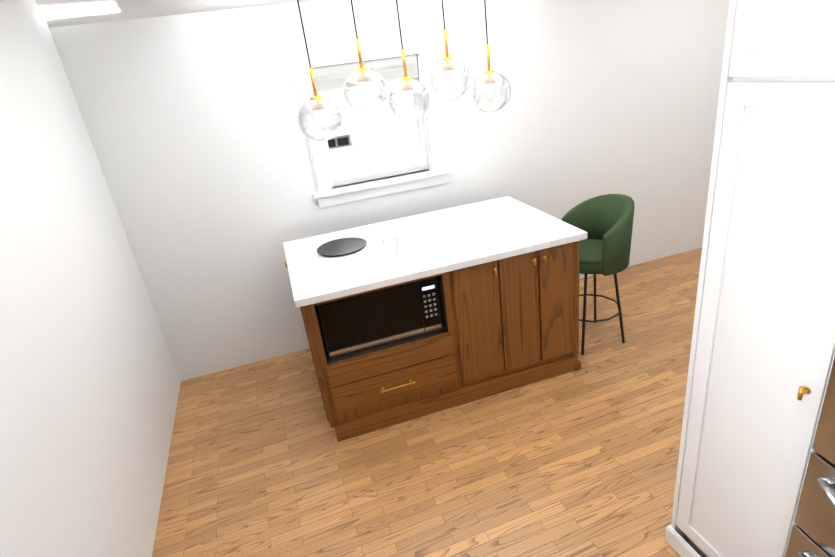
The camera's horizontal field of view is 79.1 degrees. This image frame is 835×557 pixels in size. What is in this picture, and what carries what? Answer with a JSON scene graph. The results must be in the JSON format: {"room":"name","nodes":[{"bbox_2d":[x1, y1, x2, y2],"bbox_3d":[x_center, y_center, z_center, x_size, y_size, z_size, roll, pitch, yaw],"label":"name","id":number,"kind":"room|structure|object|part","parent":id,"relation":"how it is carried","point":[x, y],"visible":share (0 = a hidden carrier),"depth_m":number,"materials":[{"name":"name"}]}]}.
{"room":"kitchen","nodes":[
{"label":"kitchen","id":0,"kind":"room"},
{"bbox_2d":[0,0,180,556],"bbox_3d":[-1.023,0.662,0.641,0.120,2.580,12.000,-14,24,-15],"label":"wall","id":1,"kind":"structure","parent":0,"point":[90,381],"depth_m":2.22,"materials":[{"name":"white paint"}]},
{"bbox_2d":[35,0,729,380],"bbox_3d":[0.171,-0.887,3.791,8.300,2.580,0.280,-13,24,-13],"label":"wall","id":2,"kind":"structure","parent":0,"point":[189,114],"depth_m":3.65,"materials":[{"name":"white paint"}]},
{"bbox_2d":[289,36,451,207],"bbox_3d":[-0.315,-1.104,3.601,1.050,1.025,0.180,-13,24,-13],"label":"window","id":3,"kind":"structure","parent":2,"relation":"in","point":[325,195],"depth_m":3.60,"materials":[{"name":"white paint"}]},
{"bbox_2d":[313,55,417,91],"bbox_3d":[-0.351,-1.403,3.450,0.730,0.148,0.037,-13,24,-13],"label":"roman shade","id":4,"kind":"object","parent":3,"relation":"attached to","point":[333,77],"visible":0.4,"depth_m":3.43,"materials":[{"name":"grey fabric"}]},
{"bbox_3d":[-0.325,-1.121,3.625,0.770,0.810,0.120,-13,24,-13],"label":"far window sashes","id":5,"kind":"part","parent":3,"relation":"part of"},
{"bbox_2d":[152,248,701,556],"bbox_3d":[0.962,0.030,4.770,6.300,0.060,5.585,-14,24,-15],"label":"floor","id":6,"kind":"structure","parent":0,"point":[264,462],"depth_m":2.77,"materials":[{"name":"brown wood"}]},
{"bbox_2d":[300,281,414,408],"bbox_3d":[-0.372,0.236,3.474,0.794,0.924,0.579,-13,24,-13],"label":"base cabinet","id":7,"kind":"object","parent":6,"relation":"on","point":[309,313],"depth_m":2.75,"materials":[{"name":"brown wood"}]},
{"bbox_2d":[316,277,441,357],"bbox_3d":[-0.246,0.162,3.022,0.684,0.336,0.364,-13,24,-13],"label":"microwave","id":8,"kind":"object","parent":7,"relation":"in","point":[371,319],"visible":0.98,"depth_m":2.86,"materials":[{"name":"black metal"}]},
{"bbox_2d":[283,196,586,307],"bbox_3d":[0.035,-0.240,3.222,1.708,0.041,1.028,-13,24,-13],"label":"countertop","id":9,"kind":"structure","parent":7,"relation":"on","point":[452,239],"depth_m":3.03,"materials":[{"name":"stone"}]},
{"bbox_2d":[317,237,366,256],"bbox_3d":[-0.480,-0.201,3.219,0.320,0.013,0.320,-13,24,-13],"label":"tray","id":10,"kind":"object","parent":9,"relation":"on","point":[342,246],"visible":0.9,"depth_m":3.20,"materials":[{"name":"grey metal"}]},
{"bbox_2d":[382,237,398,253],"bbox_3d":[-0.159,-0.196,3.034,0.100,0.074,0.100,-13,24,-13],"label":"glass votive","id":11,"kind":"object","parent":9,"relation":"on","point":[393,249],"visible":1,"depth_m":3.03,"materials":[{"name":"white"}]},
{"bbox_2d":[316,325,459,440],"bbox_3d":[-0.187,0.565,3.176,0.725,0.520,0.450,-13,24,-13],"label":"base cabinet","id":12,"kind":"object","parent":6,"relation":"on","point":[378,387],"depth_m":2.96,"materials":[{"name":"brown wood"}]},
{"bbox_2d":[428,259,511,404],"bbox_3d":[0.298,0.261,3.215,0.348,0.924,0.450,-13,24,-13],"label":"base cabinet","id":13,"kind":"object","parent":6,"relation":"on","point":[473,300],"depth_m":3.00,"materials":[{"name":"brown wood"}]},
{"bbox_2d":[312,274,439,304],"bbox_3d":[-0.268,-0.028,2.925,0.725,0.030,0.430,-13,24,-13],"label":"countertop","id":14,"kind":"structure","parent":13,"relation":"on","point":[438,275],"depth_m":2.73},
{"bbox_2d":[504,241,579,388],"bbox_3d":[0.688,0.168,3.306,0.546,0.924,0.450,-13,24,-13],"label":"base cabinet","id":15,"kind":"object","parent":6,"relation":"on","point":[509,323],"depth_m":3.10,"materials":[{"name":"brown wood"}]},
{"bbox_2d":[562,194,633,354],"bbox_3d":[1.215,-0.035,3.494,0.475,1.021,0.519,-13,24,-13],"label":"bar stool","id":16,"kind":"object","parent":6,"relation":"on","point":[605,222],"visible":0.69,"depth_m":3.39,"materials":[{"name":"green fabric"}]},
{"bbox_3d":[2.930,2.114,-0.552,6.300,0.060,6.325,-14,24,-15],"label":"floor","id":17,"kind":"structure","parent":0,"visible":0},
{"bbox_2d":[671,0,834,556],"bbox_3d":[1.352,-0.055,1.548,0.756,2.576,0.456,-14,24,-15],"label":"tall cabinet","id":18,"kind":"object","parent":17,"relation":"on","point":[762,354],"visible":0.88,"depth_m":1.43,"materials":[{"name":"white paint"}]},
{"bbox_2d":[665,525,700,556],"bbox_3d":[1.657,1.245,1.613,0.768,0.090,1.459,-14,24,-15],"label":"baseboard","id":19,"kind":"structure","parent":18,"relation":"attached to","point":[678,543],"depth_m":2.09,"materials":[{"name":"white paint"}]},
{"bbox_2d":[785,357,834,556],"bbox_3d":[1.527,0.547,1.044,0.918,1.848,0.914,-14,24,-15],"label":"refrigerator","id":20,"kind":"object","parent":17,"relation":"on","point":[813,532],"visible":1,"depth_m":1.36,"materials":[{"name":"grey metal"}]},
{"bbox_3d":[1.682,-1.289,0.877,6.300,0.120,12.000,-14,24,-15],"label":"ceiling","id":21,"kind":"structure","parent":0,"visible":0},
{"bbox_2d":[297,0,510,140],"bbox_3d":[-0.080,-1.123,2.255,1.051,0.857,0.200,-14,24,-15],"label":"pendant light","id":22,"kind":"object","parent":21,"relation":"hanging from","point":[316,102],"visible":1,"depth_m":2.34,"materials":[{"name":"clear glass"}]},
{"label":"outside","id":23,"kind":"structure","parent":0,"visible":0},
{"bbox_2d":[318,80,421,179],"bbox_3d":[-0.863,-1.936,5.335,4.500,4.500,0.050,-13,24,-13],"label":"window glass","id":24,"kind":"object","parent":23,"point":[383,147],"visible":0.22,"depth_m":5.59,"materials":[{"name":"clear glass"}]},
{"bbox_2d":[327,134,351,148],"bbox_3d":[-0.948,-1.455,5.442,0.470,0.120,0.040,-13,24,-13],"label":"window","id":25,"kind":"structure","parent":24,"relation":"attached to","point":[339,141],"depth_m":5.45,"materials":[{"name":"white paint"}]}
]}

